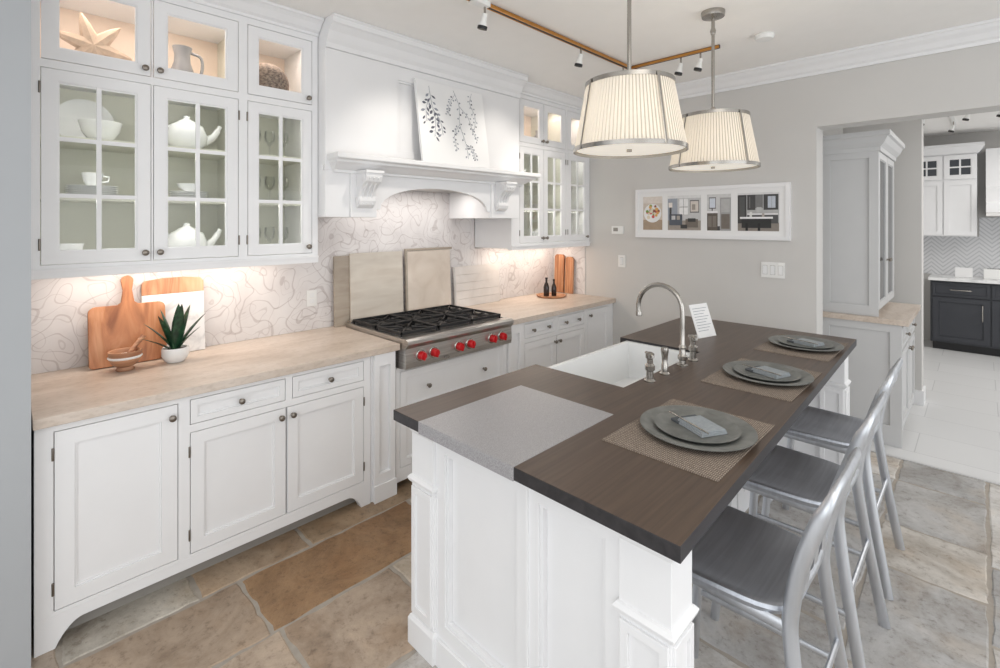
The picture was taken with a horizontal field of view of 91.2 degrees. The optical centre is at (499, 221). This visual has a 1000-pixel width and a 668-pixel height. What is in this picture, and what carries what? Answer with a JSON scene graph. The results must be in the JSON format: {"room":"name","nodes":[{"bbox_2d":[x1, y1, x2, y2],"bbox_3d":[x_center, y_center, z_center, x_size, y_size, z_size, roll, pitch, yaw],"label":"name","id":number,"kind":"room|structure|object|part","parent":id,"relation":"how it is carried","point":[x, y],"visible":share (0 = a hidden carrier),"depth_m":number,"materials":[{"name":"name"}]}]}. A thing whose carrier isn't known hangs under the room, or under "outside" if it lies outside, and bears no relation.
{"room":"store","nodes":[
{"label":"store","id":0,"kind":"room"},
{"bbox_2d":[0,0,30,667],"bbox_3d":[-2.607,0.230,1.491,0.810,2.860,1.680,0,0,44],"label":"wall","id":1,"kind":"structure","parent":0,"point":[15,15],"depth_m":1.78,"materials":[{"name":"grey paint"}]},
{"bbox_2d":[474,219,480,248],"bbox_3d":[-1.427,0.230,3.359,0.120,2.860,6.000,0,0,44],"label":"wall","id":2,"kind":"structure","parent":0,"point":[474,219],"depth_m":4.49,"materials":[{"name":"beige paint"}]},
{"bbox_2d":[31,0,323,279],"bbox_3d":[-1.663,-0.478,2.626,0.542,1.441,1.249,0,0,44],"label":"upper cabinet","id":3,"kind":"object","parent":2,"relation":"attached to","point":[259,176],"visible":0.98,"depth_m":2.55,"materials":[{"name":"white paint"}]},
{"bbox_2d":[60,243,83,249],"bbox_3d":[-2.017,0.146,2.285,0.120,0.090,0.120,0,0,44],"label":"ceramic bowl","id":4,"kind":"object","parent":3,"relation":"on","point":[64,246],"visible":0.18,"depth_m":2.26,"materials":[{"name":"white ceramic"}]},
{"bbox_2d":[60,99,113,137],"bbox_3d":[-2.102,-0.505,2.481,0.043,0.237,0.240,0,0,44],"label":"oval platter","id":5,"kind":"object","parent":3,"relation":"in","point":[73,110],"visible":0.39,"depth_m":2.46,"materials":[{"name":"white ceramic"}]},
{"bbox_2d":[65,185,118,194],"bbox_3d":[-1.954,-0.142,2.349,0.200,0.059,0.200,0,0,44],"label":"plate stack","id":6,"kind":"object","parent":3,"relation":"in","point":[72,189],"visible":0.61,"depth_m":2.28,"materials":[{"name":"white ceramic"}]},
{"bbox_2d":[81,172,109,184],"bbox_3d":[-1.948,-0.204,2.350,0.095,0.060,0.083,0,0,-8],"label":"teacup","id":7,"kind":"object","parent":6,"relation":"on","point":[89,178],"visible":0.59,"depth_m":2.32,"materials":[{"name":"white ceramic"}]},
{"bbox_2d":[60,13,131,59],"bbox_3d":[-1.940,-0.835,2.336,0.068,0.288,0.296,0,0,44],"label":"sculpture","id":8,"kind":"object","parent":3,"relation":"on","point":[88,41],"visible":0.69,"depth_m":2.31,"materials":[{"name":"beige ceramic"}]},
{"bbox_2d":[78,119,122,139],"bbox_3d":[-1.933,-0.432,2.371,0.170,0.100,0.170,0,0,44],"label":"ceramic bowl","id":9,"kind":"object","parent":3,"relation":"on","point":[111,130],"visible":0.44,"depth_m":2.32,"materials":[{"name":"white ceramic"}]},
{"bbox_2d":[171,44,203,73],"bbox_3d":[-1.680,-0.810,2.618,0.147,0.240,0.115,0,0,-14],"label":"pitcher","id":10,"kind":"object","parent":3,"relation":"on","point":[182,53],"visible":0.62,"depth_m":2.58,"materials":[{"name":"white ceramic"}]},
{"bbox_2d":[169,191,207,197],"bbox_3d":[-1.674,-0.138,2.635,0.180,0.050,0.180,0,0,44],"label":"plate stack","id":11,"kind":"object","parent":3,"relation":"in","point":[173,193],"visible":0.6,"depth_m":2.56,"materials":[{"name":"white ceramic"}]},
{"bbox_2d":[177,183,200,190],"bbox_3d":[-1.674,-0.184,2.635,0.110,0.040,0.110,0,0,44],"label":"ceramic bowl","id":12,"kind":"object","parent":11,"relation":"on","point":[184,186],"visible":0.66,"depth_m":2.60,"materials":[{"name":"white ceramic"}]},
{"bbox_2d":[168,116,221,148],"bbox_3d":[-1.676,-0.477,2.633,0.202,0.188,0.275,0,0,9],"label":"teapot","id":13,"kind":"object","parent":3,"relation":"in","point":[181,133],"visible":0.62,"depth_m":2.56,"materials":[{"name":"white ceramic"}]},
{"bbox_2d":[168,223,221,246],"bbox_3d":[-1.676,0.097,2.633,0.202,0.188,0.275,0,0,9],"label":"teapot","id":14,"kind":"object","parent":3,"relation":"in","point":[185,235],"visible":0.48,"depth_m":2.57,"materials":[{"name":"white ceramic"}]},
{"bbox_2d":[259,63,288,90],"bbox_3d":[-1.372,-0.810,2.886,0.242,0.240,0.242,0,0,44],"label":"woven sphere","id":15,"kind":"object","parent":3,"relation":"in","point":[270,75],"visible":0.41,"depth_m":2.81,"materials":[{"name":"brown wicker"}]},
{"bbox_2d":[31,191,552,374],"bbox_3d":[-0.863,0.206,3.838,0.011,1.073,4.103,0,0,44],"label":"tile","id":16,"kind":"structure","parent":2,"relation":"attached to","point":[252,302],"depth_m":3.28,"materials":[{"name":"white tile"}]},
{"bbox_2d":[307,290,316,306],"bbox_3d":[-1.298,0.525,3.380,0.007,0.110,0.070,0,0,44],"label":"wall outlet","id":17,"kind":"object","parent":16,"relation":"attached to","point":[311,294],"visible":1,"depth_m":3.38,"materials":[{"name":"white plastic"}]},
{"bbox_2d":[318,13,540,218],"bbox_3d":[-0.533,-0.615,3.668,0.697,1.169,1.816,0,0,44],"label":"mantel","id":18,"kind":"object","parent":2,"relation":"attached to","point":[369,153],"visible":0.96,"depth_m":3.18,"materials":[{"name":"white paint"}]},
{"bbox_2d":[414,78,489,167],"bbox_3d":[-0.330,-0.686,3.495,0.108,0.571,0.620,0,0,44],"label":"canvas art","id":19,"kind":"object","parent":18,"relation":"on","point":[451,120],"visible":1,"depth_m":3.46,"materials":[{"name":"white fabric"}]},
{"bbox_2d":[475,82,590,250],"bbox_3d":[0.371,-0.478,4.701,0.542,1.441,1.163,0,0,44],"label":"upper cabinet","id":20,"kind":"object","parent":2,"relation":"attached to","point":[561,193],"visible":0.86,"depth_m":4.64,"materials":[{"name":"white paint"}]},
{"bbox_2d":[532,229,537,235],"bbox_3d":[0.381,0.119,4.731,0.156,0.145,0.212,0,0,9],"label":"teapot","id":21,"kind":"object","parent":20,"relation":"in","point":[534,233],"visible":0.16,"depth_m":4.67,"materials":[{"name":"white ceramic"}]},
{"bbox_2d":[31,452,999,667],"bbox_3d":[0.854,1.690,1.144,6.598,0.060,6.030,0,0,44],"label":"floor","id":22,"kind":"structure","parent":0,"point":[332,590],"depth_m":2.11,"materials":[{"name":"tile"}]},
{"bbox_2d":[31,357,369,657],"bbox_3d":[-1.521,1.222,2.625,0.769,0.875,1.440,0,0,44],"label":"base cabinet","id":23,"kind":"object","parent":22,"relation":"on","point":[127,506],"visible":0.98,"depth_m":2.21,"materials":[{"name":"white paint"}]},
{"bbox_2d":[31,326,399,430],"bbox_3d":[-1.456,0.764,2.688,0.773,0.040,1.630,0,0,44],"label":"countertop","id":24,"kind":"structure","parent":23,"relation":"on","point":[59,397],"depth_m":2.42,"materials":[{"name":"beige wood"}]},
{"bbox_2d":[107,334,145,371],"bbox_3d":[-1.877,0.664,2.471,0.145,0.158,0.167,0,0,44],"label":"mortar","id":25,"kind":"object","parent":24,"relation":"on","point":[124,359],"visible":1,"depth_m":2.44,"materials":[{"name":"brown wood"}]},
{"bbox_2d":[87,276,166,369],"bbox_3d":[-1.970,0.515,2.596,0.107,0.457,0.330,0,0,44],"label":"wooden cutting board","id":26,"kind":"object","parent":24,"relation":"on","point":[118,326],"visible":0.84,"depth_m":2.58,"materials":[{"name":"brown wood"}]},
{"bbox_2d":[141,277,204,351],"bbox_3d":[-1.845,0.529,2.775,0.058,0.429,0.300,0,0,44],"label":"marble slab","id":27,"kind":"object","parent":24,"relation":"on","point":[173,291],"visible":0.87,"depth_m":2.81,"materials":[{"name":"white stone"}]},
{"bbox_2d":[142,304,203,362],"bbox_3d":[-1.741,0.589,2.610,0.126,0.310,0.299,0,0,44],"label":"potted snake plant","id":28,"kind":"object","parent":24,"relation":"on","point":[176,352],"visible":1,"depth_m":2.59,"materials":[{"name":"green plant"}]},
{"bbox_2d":[333,256,349,326],"bbox_3d":[-1.111,0.494,3.525,0.024,0.500,0.180,0,0,44],"label":"board","id":29,"kind":"object","parent":24,"relation":"on","point":[341,284],"depth_m":3.49,"materials":[{"name":"beige wood"}]},
{"bbox_2d":[346,304,513,369],"bbox_3d":[-0.487,0.795,3.544,0.782,0.215,0.940,0,0,44],"label":"gas cooktop","id":30,"kind":"object","parent":24,"relation":"in","point":[425,336],"visible":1,"depth_m":3.34,"materials":[{"name":"metal"}]},
{"bbox_2d":[349,251,402,319],"bbox_3d":[-0.924,0.486,3.692,0.031,0.515,0.450,0,0,44],"label":"board","id":31,"kind":"object","parent":30,"relation":"on","point":[375,278],"depth_m":3.67,"materials":[{"name":"beige wood"}]},
{"bbox_2d":[404,247,451,310],"bbox_3d":[-0.582,0.479,4.058,0.036,0.530,0.480,0,0,44],"label":"sample","id":32,"kind":"object","parent":30,"relation":"on","point":[427,271],"visible":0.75,"depth_m":4.03,"materials":[{"name":"beige stone"}]},
{"bbox_2d":[370,351,396,503],"bbox_3d":[-0.956,1.222,3.202,0.768,0.875,0.165,0,0,44],"label":"pilaster","id":33,"kind":"object","parent":22,"relation":"on","point":[383,482],"visible":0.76,"depth_m":2.95,"materials":[{"name":"white paint"}]},
{"bbox_2d":[344,326,506,482],"bbox_3d":[-0.548,1.202,3.618,0.769,0.916,0.990,0,0,44],"label":"base cabinet","id":34,"kind":"object","parent":22,"relation":"on","point":[413,385],"visible":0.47,"depth_m":3.25,"materials":[{"name":"white paint"}]},
{"bbox_2d":[507,303,612,372],"bbox_3d":[0.327,1.222,4.510,0.769,0.875,1.498,0,0,44],"label":"base cabinet","id":35,"kind":"object","parent":22,"relation":"on","point":[549,341],"visible":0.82,"depth_m":4.19,"materials":[{"name":"white paint"}]},
{"bbox_2d":[466,291,615,324],"bbox_3d":[0.316,0.764,4.496,0.773,0.040,1.533,0,0,44],"label":"countertop","id":36,"kind":"structure","parent":35,"relation":"on","point":[525,308],"depth_m":4.37,"materials":[{"name":"beige stone"}]},
{"bbox_2d":[453,263,499,306],"bbox_3d":[-0.202,0.568,4.441,0.046,0.352,0.550,0,0,44],"label":"sample","id":37,"kind":"object","parent":36,"relation":"on","point":[475,284],"visible":0.92,"depth_m":4.41,"materials":[{"name":"stone"}]},
{"bbox_2d":[536,293,565,298],"bbox_3d":[0.510,0.734,4.877,0.300,0.020,0.300,0,0,44],"label":"serving tray","id":38,"kind":"object","parent":36,"relation":"on","point":[541,295],"visible":0.88,"depth_m":4.85,"materials":[{"name":"brown wood"}]},
{"bbox_2d":[544,277,548,296],"bbox_3d":[0.461,0.644,4.870,0.056,0.186,0.056,0,0,44],"label":"glass bottle","id":39,"kind":"object","parent":38,"relation":"on","point":[546,286],"visible":0.99,"depth_m":4.85,"materials":[{"name":"black glass"}]},
{"bbox_2d":[551,279,555,295],"bbox_3d":[0.538,0.653,4.892,0.050,0.167,0.050,0,0,44],"label":"glass bottle","id":40,"kind":"object","parent":38,"relation":"on","point":[553,288],"visible":1,"depth_m":4.87,"materials":[{"name":"black glass"}]},
{"bbox_2d":[554,254,564,292],"bbox_3d":[0.632,0.543,5.201,0.120,0.400,0.039,0,0,44],"label":"wooden cutting board","id":41,"kind":"object","parent":36,"relation":"on","point":[559,274],"visible":0.9,"depth_m":5.19,"materials":[{"name":"brown wood"}]},
{"bbox_2d":[564,257,573,293],"bbox_3d":[0.724,0.553,5.110,0.100,0.380,0.038,0,0,44],"label":"wooden cutting board","id":42,"kind":"object","parent":36,"relation":"on","point":[569,263],"visible":1,"depth_m":5.10,"materials":[{"name":"brown wood"}]},
{"bbox_2d":[393,316,856,667],"bbox_3d":[0.939,1.133,2.501,1.179,1.054,2.713,0,0,44],"label":"kitchen island","id":43,"kind":"object","parent":22,"relation":"on","point":[538,540],"depth_m":1.65,"materials":[{"name":"white paint"}]},
{"bbox_2d":[548,341,689,387],"bbox_3d":[0.681,0.875,2.666,0.460,0.240,0.830,0,0,44],"label":"farmhouse sink","id":44,"kind":"object","parent":43,"relation":"in","point":[622,364],"visible":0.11,"depth_m":2.94,"materials":[{"name":"white ceramic"}]},
{"bbox_3d":[0.698,0.674,2.285,0.052,0.137,0.079,0,0,-33],"label":"faucet handle","id":45,"kind":"part","parent":43,"relation":"part of","materials":[{"name":"silver metal"}]},
{"bbox_2d":[636,282,687,366],"bbox_3d":[0.860,0.533,2.616,0.292,0.420,0.056,0,0,44],"label":"gooseneck faucet","id":46,"kind":"object","parent":43,"relation":"on","point":[682,357],"visible":1,"depth_m":2.53,"materials":[{"name":"silver metal"}]},
{"bbox_2d":[660,347,669,375],"bbox_3d":[0.804,0.676,2.391,0.048,0.134,0.048,0,0,44],"label":"sprayer","id":47,"kind":"object","parent":43,"relation":"on","point":[664,350],"visible":1,"depth_m":2.38,"materials":[{"name":"silver metal"}]},
{"bbox_2d":[602,399,774,481],"bbox_3d":[0.674,0.741,1.727,0.385,0.003,0.540,0,0,44],"label":"placemat","id":48,"kind":"object","parent":43,"relation":"on","point":[711,465],"visible":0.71,"depth_m":1.58,"materials":[{"name":"beige fabric"}]},
{"bbox_2d":[640,405,757,451],"bbox_3d":[0.694,0.728,1.729,0.384,0.024,0.384,0,0,44],"label":"charger plate","id":49,"kind":"object","parent":48,"relation":"on","point":[657,421],"visible":0.83,"depth_m":1.71,"materials":[{"name":"gray glazed ceramic"}]},
{"bbox_2d":[669,411,726,437],"bbox_3d":[0.701,0.714,1.742,0.110,0.025,0.200,0,0,-17],"label":"folded napkin","id":50,"kind":"object","parent":49,"relation":"on","point":[699,425],"visible":1,"depth_m":1.71,"materials":[{"name":"grey fabric"}]},
{"bbox_3d":[1.034,0.674,2.628,0.052,0.137,0.079,0,0,-33],"label":"faucet handle","id":51,"kind":"part","parent":43,"relation":"part of","materials":[{"name":"silver metal"}]},
{"bbox_2d":[688,303,715,338],"bbox_3d":[1.322,0.641,3.198,0.180,0.203,0.079,0,0,-31],"label":"sign","id":52,"kind":"object","parent":43,"relation":"on","point":[700,314],"visible":0.99,"depth_m":3.19,"materials":[{"name":"white paper"}]},
{"bbox_2d":[701,358,821,401],"bbox_3d":[1.258,0.741,2.345,0.377,0.003,0.540,0,0,44],"label":"placemat","id":53,"kind":"object","parent":43,"relation":"on","point":[721,378],"visible":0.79,"depth_m":2.20,"materials":[{"name":"beige fabric"}]},
{"bbox_2d":[723,360,813,385],"bbox_3d":[1.277,0.728,2.347,0.384,0.024,0.384,0,0,44],"label":"charger plate","id":54,"kind":"object","parent":53,"relation":"on","point":[798,377],"visible":0.82,"depth_m":2.33,"materials":[{"name":"grey ceramic"}]},
{"bbox_2d":[742,364,790,378],"bbox_3d":[1.283,0.714,2.360,0.110,0.025,0.200,0,0,-26],"label":"folded napkin","id":55,"kind":"object","parent":54,"relation":"on","point":[767,371],"visible":1,"depth_m":2.33,"materials":[{"name":"grey fabric"}]},
{"bbox_2d":[754,334,847,361],"bbox_3d":[1.799,0.741,2.920,0.369,0.003,0.540,0,0,44],"label":"placemat","id":56,"kind":"object","parent":43,"relation":"on","point":[768,346],"visible":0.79,"depth_m":2.78,"materials":[{"name":"beige fabric"}]},
{"bbox_2d":[768,335,843,350],"bbox_3d":[1.819,0.728,2.922,0.384,0.024,0.384,0,0,44],"label":"charger plate","id":57,"kind":"object","parent":56,"relation":"on","point":[829,345],"visible":0.8,"depth_m":2.91,"materials":[{"name":"grey ceramic"}]},
{"bbox_2d":[784,336,824,346],"bbox_3d":[1.825,0.714,2.935,0.110,0.025,0.200,0,0,-26],"label":"folded napkin","id":58,"kind":"object","parent":57,"relation":"on","point":[802,341],"visible":1,"depth_m":2.91,"materials":[{"name":"grey fabric"}]},
{"bbox_2d":[692,447,860,667],"bbox_3d":[0.777,1.161,1.542,0.558,1.004,0.482,0,0,44],"label":"counter stool","id":59,"kind":"object","parent":22,"relation":"on","point":[757,569],"visible":0.85,"depth_m":1.48,"materials":[{"name":"metal"}]},
{"bbox_2d":[710,391,890,667],"bbox_3d":[1.236,1.161,2.023,0.558,1.004,0.482,0,0,44],"label":"counter stool","id":60,"kind":"object","parent":22,"relation":"on","point":[793,478],"visible":0.69,"depth_m":1.97,"materials":[{"name":"metal"}]},
{"bbox_2d":[761,358,904,600],"bbox_3d":[1.691,1.161,2.502,0.558,1.004,0.482,0,0,44],"label":"counter stool","id":61,"kind":"object","parent":22,"relation":"on","point":[830,430],"visible":0.62,"depth_m":2.44,"materials":[{"name":"metal"}]},
{"bbox_2d":[871,449,999,484],"bbox_3d":[3.337,1.664,2.939,2.370,0.012,0.030,0,0,44],"label":"trim","id":62,"kind":"structure","parent":22,"relation":"on","point":[887,454],"depth_m":3.29,"materials":[{"name":"grey stone"}]},
{"bbox_2d":[267,0,999,136],"bbox_3d":[2.474,-1.250,2.966,6.240,0.100,10.900,0,0,44],"label":"ceiling","id":63,"kind":"structure","parent":0,"point":[660,29],"depth_m":3.02,"materials":[{"name":"paint"}]},
{"bbox_2d":[467,0,719,75],"bbox_3d":[-0.263,-1.124,2.044,0.717,0.151,4.550,0,0,44],"label":"track light","id":64,"kind":"object","parent":63,"relation":"attached to","point":[484,4],"visible":0.84,"depth_m":3.27,"materials":[{"name":"metal"}]},
{"bbox_2d":[573,0,688,158],"bbox_3d":[0.562,-0.752,2.131,0.482,0.894,0.482,0,0,44],"label":"pendant lamp","id":65,"kind":"object","parent":63,"relation":"hanging from","point":[635,113],"visible":1,"depth_m":1.96,"materials":[{"name":"fabric"}]},
{"bbox_2d":[668,7,760,172],"bbox_3d":[1.217,-0.752,2.798,0.482,0.894,0.482,0,0,44],"label":"pendant lamp","id":66,"kind":"object","parent":63,"relation":"hanging from","point":[719,140],"visible":0.92,"depth_m":2.63,"materials":[{"name":"fabric"}]},
{"bbox_2d":[754,32,774,41],"bbox_3d":[1.694,-1.183,3.142,0.120,0.034,0.120,0,0,44],"label":"smoke detector","id":67,"kind":"object","parent":63,"relation":"attached to","point":[764,36],"visible":1,"depth_m":3.11,"materials":[{"name":"white plastic"}]},
{"bbox_2d":[948,116,956,132],"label":"track light","id":68,"kind":"object","parent":63,"relation":"attached to","point":[954,125],"depth_m":5.72,"materials":[{"name":"white plastic"}]},
{"bbox_2d":[962,114,969,120],"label":"track light","id":69,"kind":"object","parent":63,"relation":"attached to","point":[965,118],"depth_m":5.06,"materials":[{"name":"white plastic"}]},
{"bbox_2d":[585,42,999,344],"bbox_3d":[2.832,0.230,3.246,6.120,2.860,0.200,0,0,44],"label":"wall","id":70,"kind":"structure","parent":0,"point":[789,118],"depth_m":3.82,"materials":[{"name":"beige paint"}]},
{"bbox_2d":[553,246,584,294],"bbox_3d":[0.727,0.493,5.160,0.407,0.500,0.010,0,0,44],"label":"tile backsplash","id":71,"kind":"structure","parent":70,"relation":"attached to","point":[578,253],"depth_m":5.08,"materials":[{"name":"stone"}]},
{"bbox_2d":[612,226,623,233],"bbox_3d":[1.139,0.077,4.750,0.120,0.075,0.022,0,0,44],"label":"thermostat","id":72,"kind":"object","parent":70,"relation":"attached to","point":[615,229],"visible":1,"depth_m":4.74,"materials":[{"name":"white plastic"}]},
{"bbox_2d":[618,255,624,266],"bbox_3d":[1.172,0.376,4.723,0.075,0.115,0.011,0,0,44],"label":"light switch","id":73,"kind":"object","parent":70,"relation":"attached to","point":[621,258],"visible":1,"depth_m":4.72,"materials":[{"name":"white plastic"}]},
{"bbox_2d":[635,182,790,240],"bbox_3d":[1.738,-0.080,4.156,1.284,0.443,0.030,0,0,44],"label":"photo panel","id":74,"kind":"object","parent":70,"relation":"attached to","point":[762,211],"visible":1,"depth_m":4.08,"materials":[{"name":"paper"}]},
{"bbox_2d":[761,262,784,278],"bbox_3d":[2.115,0.373,3.799,0.165,0.120,0.011,0,0,44],"label":"light switch","id":75,"kind":"object","parent":70,"relation":"attached to","point":[768,269],"visible":1,"depth_m":3.79,"materials":[{"name":"white plastic"}]},
{"bbox_2d":[675,17,999,99],"bbox_3d":[2.933,-1.139,2.935,5.540,0.119,0.100,0,0,44],"label":"crown molding","id":76,"kind":"structure","parent":70,"relation":"attached to","point":[984,32],"depth_m":3.39,"materials":[{"name":"white paint"}]},
{"bbox_2d":[823,128,842,135],"bbox_3d":[3.990,0.230,5.541,0.120,2.860,4.700,0,0,44],"label":"wall","id":77,"kind":"structure","parent":0,"point":[832,131],"depth_m":4.53,"materials":[{"name":"beige paint"}]},
{"bbox_2d":[843,111,994,390],"bbox_3d":[4.822,0.230,3.605,3.780,2.860,0.200,0,0,44],"label":"wall pier","id":78,"kind":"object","parent":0,"point":[908,166],"visible":0.16,"depth_m":4.50,"materials":[{"name":"beige paint"}]},
{"bbox_2d":[913,386,925,405],"bbox_3d":[3.696,1.595,4.695,0.565,0.130,0.220,0,0,44],"label":"baseboard","id":79,"kind":"structure","parent":78,"relation":"attached to","point":[920,396],"depth_m":4.45,"materials":[{"name":"white paint"}]},
{"bbox_2d":[871,339,999,482],"bbox_3d":[5.206,1.690,4.510,4.500,0.060,4.870,0,0,44],"label":"floor","id":80,"kind":"structure","parent":0,"point":[957,426],"depth_m":4.16,"materials":[{"name":"white tile"}]},
{"bbox_2d":[823,129,920,447],"bbox_3d":[3.091,0.487,4.096,0.580,2.345,1.021,0,0,44],"label":"tall cabinet","id":81,"kind":"object","parent":80,"relation":"on","point":[858,167],"visible":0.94,"depth_m":3.82,"materials":[{"name":"grey paint"}]},
{"bbox_2d":[928,274,999,356],"bbox_3d":[6.650,1.192,5.841,2.300,0.935,0.627,0,0,44],"label":"base cabinet","id":82,"kind":"object","parent":80,"relation":"on","point":[964,311],"visible":1,"depth_m":6.21,"materials":[{"name":"grey paint"}]},
{"bbox_2d":[955,267,972,277],"bbox_3d":[6.120,0.662,6.464,0.170,0.124,0.100,0,0,44],"label":"card stand","id":83,"kind":"object","parent":82,"relation":"on","point":[959,272],"visible":1,"depth_m":6.43,"materials":[{"name":"white paper"}]},
{"bbox_2d":[984,268,999,279],"bbox_3d":[6.306,0.661,6.247,0.200,0.126,0.150,0,0,44],"label":"toaster","id":84,"kind":"object","parent":82,"relation":"on","point":[989,273],"visible":1,"depth_m":6.21,"materials":[{"name":"white plastic"}]},
{"bbox_2d":[923,130,999,339],"bbox_3d":[6.965,0.230,6.091,4.200,2.860,0.150,0,0,44],"label":"wall","id":85,"kind":"structure","parent":0,"point":[991,138],"depth_m":6.56,"materials":[{"name":"beige paint"}]},
{"bbox_2d":[923,141,984,236],"bbox_3d":[5.997,-0.415,6.632,0.800,1.210,0.429,0,0,44],"label":"upper cabinet","id":86,"kind":"object","parent":85,"relation":"attached to","point":[949,170],"visible":0.8,"depth_m":6.48,"materials":[{"name":"white paint"}]},
{"bbox_2d":[923,217,999,276],"bbox_3d":[6.907,0.332,6.031,3.200,0.784,0.014,0,0,44],"label":"backsplash","id":87,"kind":"structure","parent":85,"relation":"attached to","point":[941,254],"depth_m":6.62,"materials":[{"name":"tile"}]},
{"bbox_2d":[986,148,999,216],"bbox_3d":[6.555,-0.505,5.987,0.880,0.870,0.569,0,0,44],"label":"range hood","id":88,"kind":"object","parent":85,"relation":"attached to","point":[992,154],"visible":1,"depth_m":6.19,"materials":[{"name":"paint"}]}
]}

